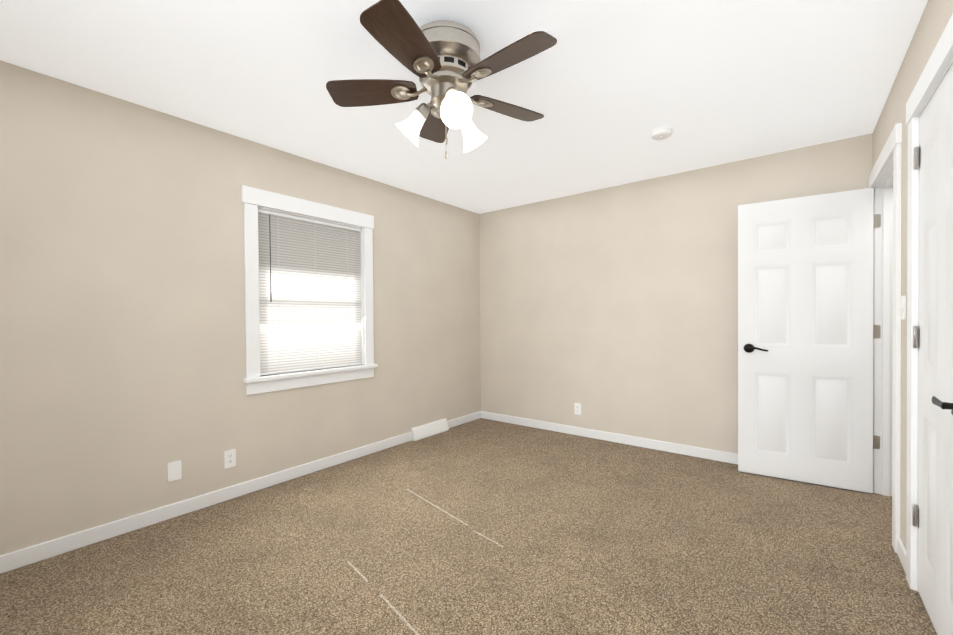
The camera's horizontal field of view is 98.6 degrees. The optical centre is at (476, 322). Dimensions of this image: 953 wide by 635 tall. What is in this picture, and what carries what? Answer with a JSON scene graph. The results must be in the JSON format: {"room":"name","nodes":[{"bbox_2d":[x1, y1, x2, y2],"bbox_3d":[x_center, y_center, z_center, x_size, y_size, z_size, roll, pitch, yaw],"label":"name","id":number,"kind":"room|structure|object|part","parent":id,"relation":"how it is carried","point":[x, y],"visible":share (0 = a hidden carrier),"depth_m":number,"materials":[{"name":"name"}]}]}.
{"room":"empty bedroom","nodes":[
{"label":"empty bedroom","id":0,"kind":"room"},
{"bbox_2d":[0,60,480,554],"bbox_3d":[-1.544,-0.045,2.971,0.120,2.440,5.240,0,1,38],"label":"wall","id":1,"kind":"structure","parent":0,"point":[122,332],"depth_m":2.43,"materials":[{"name":"paint"}]},
{"bbox_2d":[167,460,181,481],"bbox_3d":[-1.837,0.902,2.493,0.007,0.115,0.070,0,1,38],"label":"blank wall plate","id":2,"kind":"object","parent":1,"relation":"attached to","point":[174,470],"visible":1,"depth_m":2.49,"materials":[{"name":"white plastic"}]},
{"bbox_2d":[0,432,411,573],"bbox_3d":[-1.829,1.140,2.496,0.017,0.085,3.870,0,1,38],"label":"baseboard","id":3,"kind":"structure","parent":1,"relation":"attached to","point":[10,561],"depth_m":2.47,"materials":[{"name":"white wood"}]},
{"bbox_2d":[224,449,235,468],"bbox_3d":[-1.646,0.908,2.737,0.007,0.115,0.070,0,1,38],"label":"outlet","id":4,"kind":"object","parent":1,"relation":"attached to","point":[229,458],"visible":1,"depth_m":2.73,"materials":[{"name":"white plastic"}]},
{"bbox_2d":[241,185,377,394],"bbox_3d":[-1.290,-0.226,3.255,0.166,1.433,1.107,0,1,38],"label":"window","id":5,"kind":"structure","parent":1,"relation":"in","point":[331,304],"depth_m":3.17,"materials":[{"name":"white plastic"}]},
{"bbox_2d":[269,214,271,301],"bbox_3d":[-1.485,-0.465,2.949,0.014,0.630,0.010,0,1,38],"label":"blind wand","id":6,"kind":"object","parent":5,"relation":"hanging from","point":[270,261],"visible":0.98,"depth_m":2.95,"materials":[{"name":"grey plastic"}]},
{"bbox_2d":[278,244,279,350],"bbox_3d":[-1.452,-0.211,3.011,0.002,1.147,0.002,0,1,38],"label":"blind cord","id":7,"kind":"object","parent":5,"relation":"hanging from","point":[278,244],"depth_m":3.01,"materials":[{"name":"white fabric"}]},
{"bbox_3d":[-1.351,-0.228,3.303,0.006,1.203,0.905,0,1,38],"label":"daylight window glass","id":8,"kind":"part","parent":5,"relation":"part of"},
{"bbox_3d":[-1.281,-0.222,3.249,0.026,1.184,0.867,0,1,38],"label":"window blind rails","id":9,"kind":"part","parent":5,"relation":"part of","materials":[{"name":"white plastic"}]},
{"bbox_3d":[-1.309,-0.228,3.271,0.117,1.204,0.906,0,1,38],"label":"sash frame","id":10,"kind":"part","parent":5,"relation":"part of","materials":[{"name":"white plastic"}]},
{"bbox_2d":[345,231,348,363],"bbox_3d":[-1.091,-0.219,3.472,0.002,1.147,0.002,0,1,38],"label":"blind cord","id":11,"kind":"object","parent":5,"relation":"hanging from","point":[345,231],"depth_m":3.47,"materials":[{"name":"white fabric"}]},
{"bbox_2d":[447,411,479,427],"bbox_3d":[-0.142,1.103,4.655,0.017,0.085,0.610,0,1,38],"label":"baseboard","id":12,"kind":"structure","parent":1,"relation":"attached to","point":[467,418],"depth_m":4.64,"materials":[{"name":"white wood"}]},
{"bbox_2d":[0,0,927,213],"bbox_3d":[0.548,-1.298,1.695,4.985,0.060,5.840,0,1,38],"label":"ceiling","id":13,"kind":"structure","parent":0,"point":[605,88],"depth_m":2.10,"materials":[{"name":"paint"}]},
{"bbox_2d":[326,0,556,158],"bbox_3d":[-0.113,-0.996,1.787,0.990,0.535,1.026,0,1,38],"label":"ceiling fan","id":14,"kind":"object","parent":13,"relation":"hanging from","point":[443,62],"visible":1,"depth_m":1.69,"materials":[{"name":"brown wood"}]},
{"bbox_3d":[-0.462,-1.029,1.833,0.398,0.040,0.152,0,1,4],"label":"blade","id":15,"kind":"part","parent":14,"relation":"part of","materials":[{"name":"brown wood"}]},
{"bbox_3d":[-0.258,-1.027,1.507,0.152,0.040,0.398,0,1,22],"label":"blade","id":16,"kind":"part","parent":14,"relation":"part of","materials":[{"name":"brown wood"}]},
{"bbox_3d":[-0.214,-1.034,2.127,0.152,0.040,0.398,-1,1,-14],"label":"blade","id":17,"kind":"part","parent":14,"relation":"part of","materials":[{"name":"brown wood"}]},
{"bbox_2d":[437,55,470,69],"bbox_3d":[-0.136,-1.093,1.809,0.227,0.036,0.227,0,1,38],"label":"vent","id":18,"kind":"object","parent":14,"relation":"attached to","point":[448,62],"depth_m":1.71,"materials":[{"name":"silver metal"}]},
{"bbox_3d":[0.142,-1.036,1.983,0.398,0.040,0.152,-1,1,-32],"label":"blade","id":19,"kind":"part","parent":14,"relation":"part of","materials":[{"name":"brown wood"}]},
{"bbox_3d":[0.115,-1.031,1.600,0.398,0.040,0.152,0,1,40],"label":"blade","id":20,"kind":"part","parent":14,"relation":"part of","materials":[{"name":"brown wood"}]},
{"bbox_2d":[651,127,671,139],"bbox_3d":[1.243,-1.265,2.752,0.132,0.040,0.132,0,1,38],"label":"smoke detector","id":21,"kind":"object","parent":13,"relation":"attached to","point":[661,133],"visible":1,"depth_m":2.72,"materials":[{"name":"white plastic"}]},
{"bbox_2d":[0,418,936,634],"bbox_3d":[0.567,1.202,1.723,4.985,0.060,5.840,0,1,38],"label":"floor","id":22,"kind":"structure","parent":0,"point":[481,526],"depth_m":2.05,"materials":[{"name":"carpet"}]},
{"bbox_2d":[411,418,448,440],"bbox_3d":[-0.469,1.094,4.206,0.055,0.118,0.494,0,1,38],"label":"air vent register","id":23,"kind":"object","parent":22,"relation":"on","point":[429,429],"visible":1,"depth_m":4.17,"materials":[{"name":"white plastic"}]},
{"bbox_2d":[479,133,872,453],"bbox_3d":[1.417,-0.079,3.905,3.395,2.440,0.120,0,1,38],"label":"wall","id":24,"kind":"structure","parent":0,"point":[613,309],"depth_m":3.79,"materials":[{"name":"paint"}]},
{"bbox_2d":[574,403,580,414],"bbox_3d":[1.025,0.872,4.147,0.070,0.115,0.007,0,1,38],"label":"outlet","id":25,"kind":"object","parent":24,"relation":"attached to","point":[577,408],"visible":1,"depth_m":4.14,"materials":[{"name":"white plastic"}]},
{"bbox_2d":[480,411,737,463],"bbox_3d":[1.386,1.099,3.866,3.395,0.085,0.013,0,1,38],"label":"baseboard","id":26,"kind":"structure","parent":24,"relation":"attached to","point":[722,456],"depth_m":3.87,"materials":[{"name":"white wood"}]},
{"bbox_2d":[873,0,952,548],"bbox_3d":[1.226,-0.043,0.806,0.120,2.440,5.240,0,1,38],"label":"wall","id":27,"kind":"structure","parent":0,"point":[934,20],"depth_m":1.96,"materials":[{"name":"paint"}]},
{"bbox_2d":[738,187,880,492],"bbox_3d":[2.339,0.122,2.924,0.798,2.030,0.146,0,1,33],"label":"entry door","id":28,"kind":"structure","parent":27,"relation":"in","point":[808,331],"depth_m":2.90,"materials":[{"name":"white wood"}]},
{"bbox_3d":[2.083,0.192,3.091,0.186,0.067,0.146,0,1,33],"label":"lever handle","id":29,"kind":"part","parent":28,"relation":"part of","materials":[{"name":"black metal"}]},
{"bbox_2d":[868,123,901,552],"bbox_3d":[2.457,0.078,2.382,0.166,2.143,0.992,0,1,38],"label":"door frame","id":30,"kind":"structure","parent":27,"relation":"attached to","point":[883,319],"depth_m":2.69,"materials":[{"name":"white wood"}]},
{"bbox_2d":[898,296,905,319],"bbox_3d":[2.056,-0.073,1.984,0.022,0.115,0.070,0,1,38],"label":"switch plate","id":31,"kind":"object","parent":27,"relation":"attached to","point":[903,307],"visible":0.96,"depth_m":1.96,"materials":[{"name":"white plastic"}]},
{"bbox_2d":[913,146,917,526],"bbox_3d":[1.886,0.063,1.760,0.012,1.630,0.050,0,1,38],"label":"far closet door hinges","id":32,"kind":"object","parent":27,"relation":"attached to","point":[915,336],"visible":1,"depth_m":1.75,"materials":[{"name":"silver metal"}]},
{"bbox_2d":[906,14,952,591],"bbox_3d":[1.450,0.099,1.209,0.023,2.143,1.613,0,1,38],"label":"door frame","id":33,"kind":"structure","parent":27,"relation":"attached to","point":[939,61],"depth_m":1.77,"materials":[{"name":"white wood"}]},
{"bbox_2d":[917,62,952,634],"bbox_3d":[1.669,0.141,1.484,0.090,2.030,0.700,0,1,38],"label":"closet door","id":34,"kind":"structure","parent":27,"relation":"in","point":[935,465],"depth_m":1.54,"materials":[{"name":"white wood"}]},
{"bbox_3d":[1.501,0.259,1.298,0.055,0.067,0.138,0,1,38],"label":"lever handle","id":35,"kind":"part","parent":34,"relation":"part of","materials":[{"name":"black metal"}]}
]}

